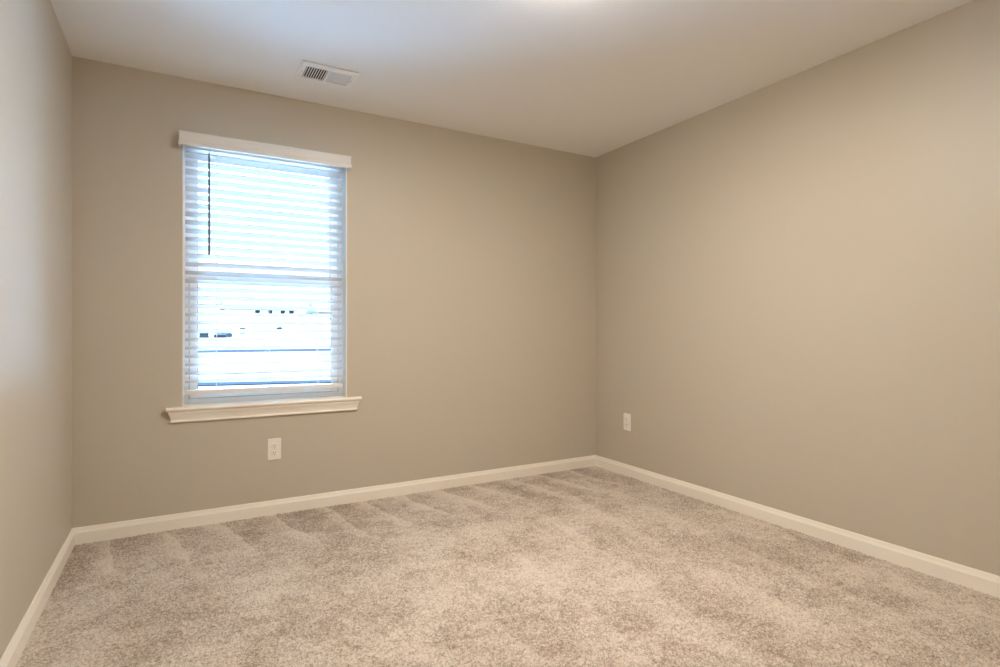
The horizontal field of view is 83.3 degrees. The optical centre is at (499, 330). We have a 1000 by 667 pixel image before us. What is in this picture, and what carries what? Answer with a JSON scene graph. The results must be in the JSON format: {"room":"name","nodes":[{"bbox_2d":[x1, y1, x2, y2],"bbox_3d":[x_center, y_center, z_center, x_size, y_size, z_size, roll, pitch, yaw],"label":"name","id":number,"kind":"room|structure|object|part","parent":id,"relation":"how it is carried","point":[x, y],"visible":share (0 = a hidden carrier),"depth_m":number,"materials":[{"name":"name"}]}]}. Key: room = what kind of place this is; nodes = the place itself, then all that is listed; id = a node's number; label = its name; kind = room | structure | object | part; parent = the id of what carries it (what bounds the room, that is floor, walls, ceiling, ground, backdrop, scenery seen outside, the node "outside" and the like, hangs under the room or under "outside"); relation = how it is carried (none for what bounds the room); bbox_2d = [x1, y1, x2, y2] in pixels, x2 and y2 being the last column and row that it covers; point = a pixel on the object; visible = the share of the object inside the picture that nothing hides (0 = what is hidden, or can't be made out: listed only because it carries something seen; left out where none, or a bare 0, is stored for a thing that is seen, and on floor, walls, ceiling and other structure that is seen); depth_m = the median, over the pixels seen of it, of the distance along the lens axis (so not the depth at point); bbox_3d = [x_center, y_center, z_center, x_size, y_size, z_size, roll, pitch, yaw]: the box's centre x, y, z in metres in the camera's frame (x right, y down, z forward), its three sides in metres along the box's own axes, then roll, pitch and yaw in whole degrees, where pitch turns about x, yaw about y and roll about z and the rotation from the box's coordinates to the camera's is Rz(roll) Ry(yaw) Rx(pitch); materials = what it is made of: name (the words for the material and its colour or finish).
{"room":"empty bedroom","nodes":[
{"label":"empty bedroom","id":0,"kind":"room"},
{"bbox_2d":[0,0,71,658],"bbox_3d":[-1.234,-0.138,1.065,0.160,2.444,4.192,0,0,-30],"label":"wall","id":1,"kind":"structure","parent":0,"point":[36,57],"depth_m":2.04,"materials":[{"name":"beige paint"}]},
{"bbox_2d":[0,528,74,666],"bbox_3d":[-1.159,1.031,1.108,0.013,0.098,3.872,0,0,-30],"label":"baseboard","id":2,"kind":"structure","parent":1,"relation":"attached to","point":[13,652],"depth_m":2.05,"materials":[{"name":"white paint"}]},
{"bbox_2d":[72,56,595,527],"bbox_3d":[-0.725,-0.138,3.675,3.309,2.444,0.160,0,0,-30],"label":"wall","id":3,"kind":"structure","parent":0,"point":[471,258],"depth_m":3.50,"materials":[{"name":"beige paint"}]},
{"bbox_2d":[166,145,361,422],"bbox_3d":[-1.353,-0.269,3.296,1.042,1.526,0.196,0,0,-30],"label":"window","id":4,"kind":"structure","parent":3,"relation":"in","point":[204,407],"depth_m":3.25,"materials":[{"name":"white paint"}]},
{"bbox_3d":[-1.393,-0.639,3.359,0.820,0.724,0.028,0,0,-30],"label":"sash","id":5,"kind":"part","parent":4,"relation":"part of","materials":[{"name":"glass"}]},
{"bbox_3d":[-1.377,0.034,3.332,0.815,0.694,0.028,0,0,-30],"label":"sash","id":6,"kind":"part","parent":4,"relation":"part of","materials":[{"name":"glass"}]},
{"bbox_3d":[-1.340,0.422,3.272,1.042,0.021,0.141,0,0,-30],"label":"sill","id":7,"kind":"part","parent":4,"relation":"part of","materials":[{"name":"white paint"}]},
{"bbox_2d":[178,130,351,394],"bbox_3d":[-1.329,-0.352,3.243,0.914,1.410,0.128,0,0,-30],"label":"window blind","id":8,"kind":"object","parent":4,"relation":"attached to","point":[193,141],"visible":1,"depth_m":3.24,"materials":[{"name":"white plastic"}]},
{"bbox_3d":[-1.599,-0.694,3.090,0.012,0.553,0.012,0,0,-30],"label":"wand rod","id":9,"kind":"part","parent":8,"relation":"part of","materials":[{"name":"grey plastic"}]},
{"bbox_3d":[-1.584,-0.331,3.141,0.002,1.318,0.054,0,0,-30],"label":"ladder cord","id":10,"kind":"part","parent":8,"relation":"part of","materials":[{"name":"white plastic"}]},
{"bbox_3d":[-1.349,0.340,3.275,0.848,0.026,0.052,0,0,-30],"label":"rail","id":11,"kind":"part","parent":8,"relation":"part of","materials":[{"name":"white plastic"}]},
{"bbox_2d":[267,438,280,460],"bbox_3d":[-1.304,0.688,3.248,0.074,0.124,0.008,0,0,-30],"label":"wall outlet","id":12,"kind":"object","parent":3,"relation":"attached to","point":[273,445],"visible":1,"depth_m":3.25,"materials":[{"name":"white plastic"}]},
{"bbox_2d":[271,450,277,454],"bbox_3d":[-1.303,0.708,3.245,0.034,0.028,0.003,0,0,-30],"label":"receptacle","id":13,"kind":"object","parent":12,"relation":"attached to","point":[273,452],"depth_m":3.24,"materials":[{"name":"grey plastic"}]},
{"bbox_2d":[271,443,277,447],"bbox_3d":[-1.303,0.667,3.245,0.034,0.028,0.003,0,0,-30],"label":"receptacle","id":14,"kind":"object","parent":12,"relation":"attached to","point":[273,445],"depth_m":3.24,"materials":[{"name":"grey plastic"}]},
{"bbox_2d":[73,455,594,544],"bbox_3d":[-0.682,1.031,3.600,3.309,0.098,0.013,0,0,-30],"label":"baseboard","id":15,"kind":"structure","parent":3,"relation":"attached to","point":[129,528],"depth_m":3.33,"materials":[{"name":"white paint"}]},
{"bbox_2d":[16,466,999,666],"bbox_3d":[0.273,1.109,1.923,3.629,0.101,4.192,0,0,-30],"label":"floor","id":16,"kind":"structure","parent":0,"point":[592,566],"depth_m":2.28,"materials":[{"name":"carpet"}]},
{"bbox_2d":[50,0,972,157],"bbox_3d":[0.273,-1.420,1.923,3.629,0.120,4.192,0,0,-30],"label":"ceiling","id":17,"kind":"structure","parent":0,"point":[592,78],"depth_m":2.73,"materials":[{"name":"white paint"}]},
{"bbox_2d":[295,60,359,88],"bbox_3d":[-0.920,-1.352,2.989,0.292,0.016,0.215,0,0,-30],"label":"ceiling vent","id":18,"kind":"object","parent":17,"relation":"in","point":[307,70],"visible":1,"depth_m":2.98,"materials":[{"name":"white metal"}]},
{"bbox_2d":[596,0,999,575],"bbox_3d":[1.780,-0.138,2.781,0.160,2.444,4.192,0,0,-30],"label":"wall","id":19,"kind":"structure","parent":0,"point":[798,275],"depth_m":2.84,"materials":[{"name":"beige paint"}]},
{"bbox_2d":[624,413,630,430],"bbox_3d":[0.928,0.671,4.108,0.008,0.124,0.074,0,0,-30],"label":"wall outlet","id":20,"kind":"object","parent":19,"relation":"attached to","point":[627,417],"visible":1,"depth_m":4.10,"materials":[{"name":"white plastic"}]},
{"bbox_2d":[595,455,999,598],"bbox_3d":[1.705,1.031,2.739,0.013,0.098,3.872,0,0,-30],"label":"baseboard","id":21,"kind":"structure","parent":19,"relation":"attached to","point":[981,581],"depth_m":2.81,"materials":[{"name":"white paint"}]},
{"label":"outside","id":22,"kind":"structure","parent":0,"visible":0},
{"bbox_2d":[198,333,329,388],"bbox_3d":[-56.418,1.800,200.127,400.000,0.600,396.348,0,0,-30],"label":"ground","id":23,"kind":"structure","parent":22,"point":[303,342],"depth_m":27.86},
{"bbox_2d":[199,333,208,342],"bbox_3d":[-36.380,0.910,69.043,1.100,1.180,0.900,0,0,-30],"label":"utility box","id":24,"kind":"object","parent":23,"relation":"on","point":[200,334],"visible":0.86,"depth_m":68.67,"materials":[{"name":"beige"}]},
{"bbox_2d":[214,333,232,336],"bbox_3d":[-45.987,0.788,93.493,1.800,1.416,4.500,0,0,-12],"label":"car","id":25,"kind":"object","parent":23,"relation":"on","point":[218,334],"visible":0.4,"depth_m":91.90,"materials":[{"name":"black paint"}]},
{"bbox_2d":[220,295,299,336],"bbox_3d":[-46.658,-2.600,109.221,13.500,8.200,11.000,0,0,-30],"label":"house","id":26,"kind":"structure","parent":23,"relation":"on","point":[221,302],"depth_m":105.26,"materials":[{"name":"beige"}]},
{"bbox_2d":[287,356,329,359],"bbox_3d":[13.405,1.480,42.139,55.000,0.040,5.470,0,0,-30],"label":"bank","id":27,"kind":"object","parent":23,"relation":"on","point":[323,357],"visible":0.02,"depth_m":29.05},
{"bbox_2d":[306,303,329,336],"bbox_3d":[-34.298,-2.300,120.862,12.500,7.600,10.000,0,0,-30],"label":"house","id":28,"kind":"structure","parent":23,"relation":"on","point":[310,304],"depth_m":115.19,"materials":[{"name":"beige"}]},
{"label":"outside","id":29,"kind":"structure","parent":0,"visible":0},
{"bbox_2d":[198,380,329,385],"bbox_3d":[-2.238,1.485,17.068,38.332,0.030,0.854,0,0,-16],"label":"pavement","id":30,"kind":"structure","parent":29,"point":[296,381],"depth_m":15.81,"materials":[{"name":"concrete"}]},
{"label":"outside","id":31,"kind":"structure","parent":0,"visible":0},
{"bbox_2d":[198,348,329,352],"bbox_3d":[-8.878,1.485,45.906,150.000,0.030,5.459,0,0,-30],"label":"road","id":32,"kind":"structure","parent":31,"point":[324,349],"depth_m":40.80,"materials":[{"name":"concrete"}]}
]}

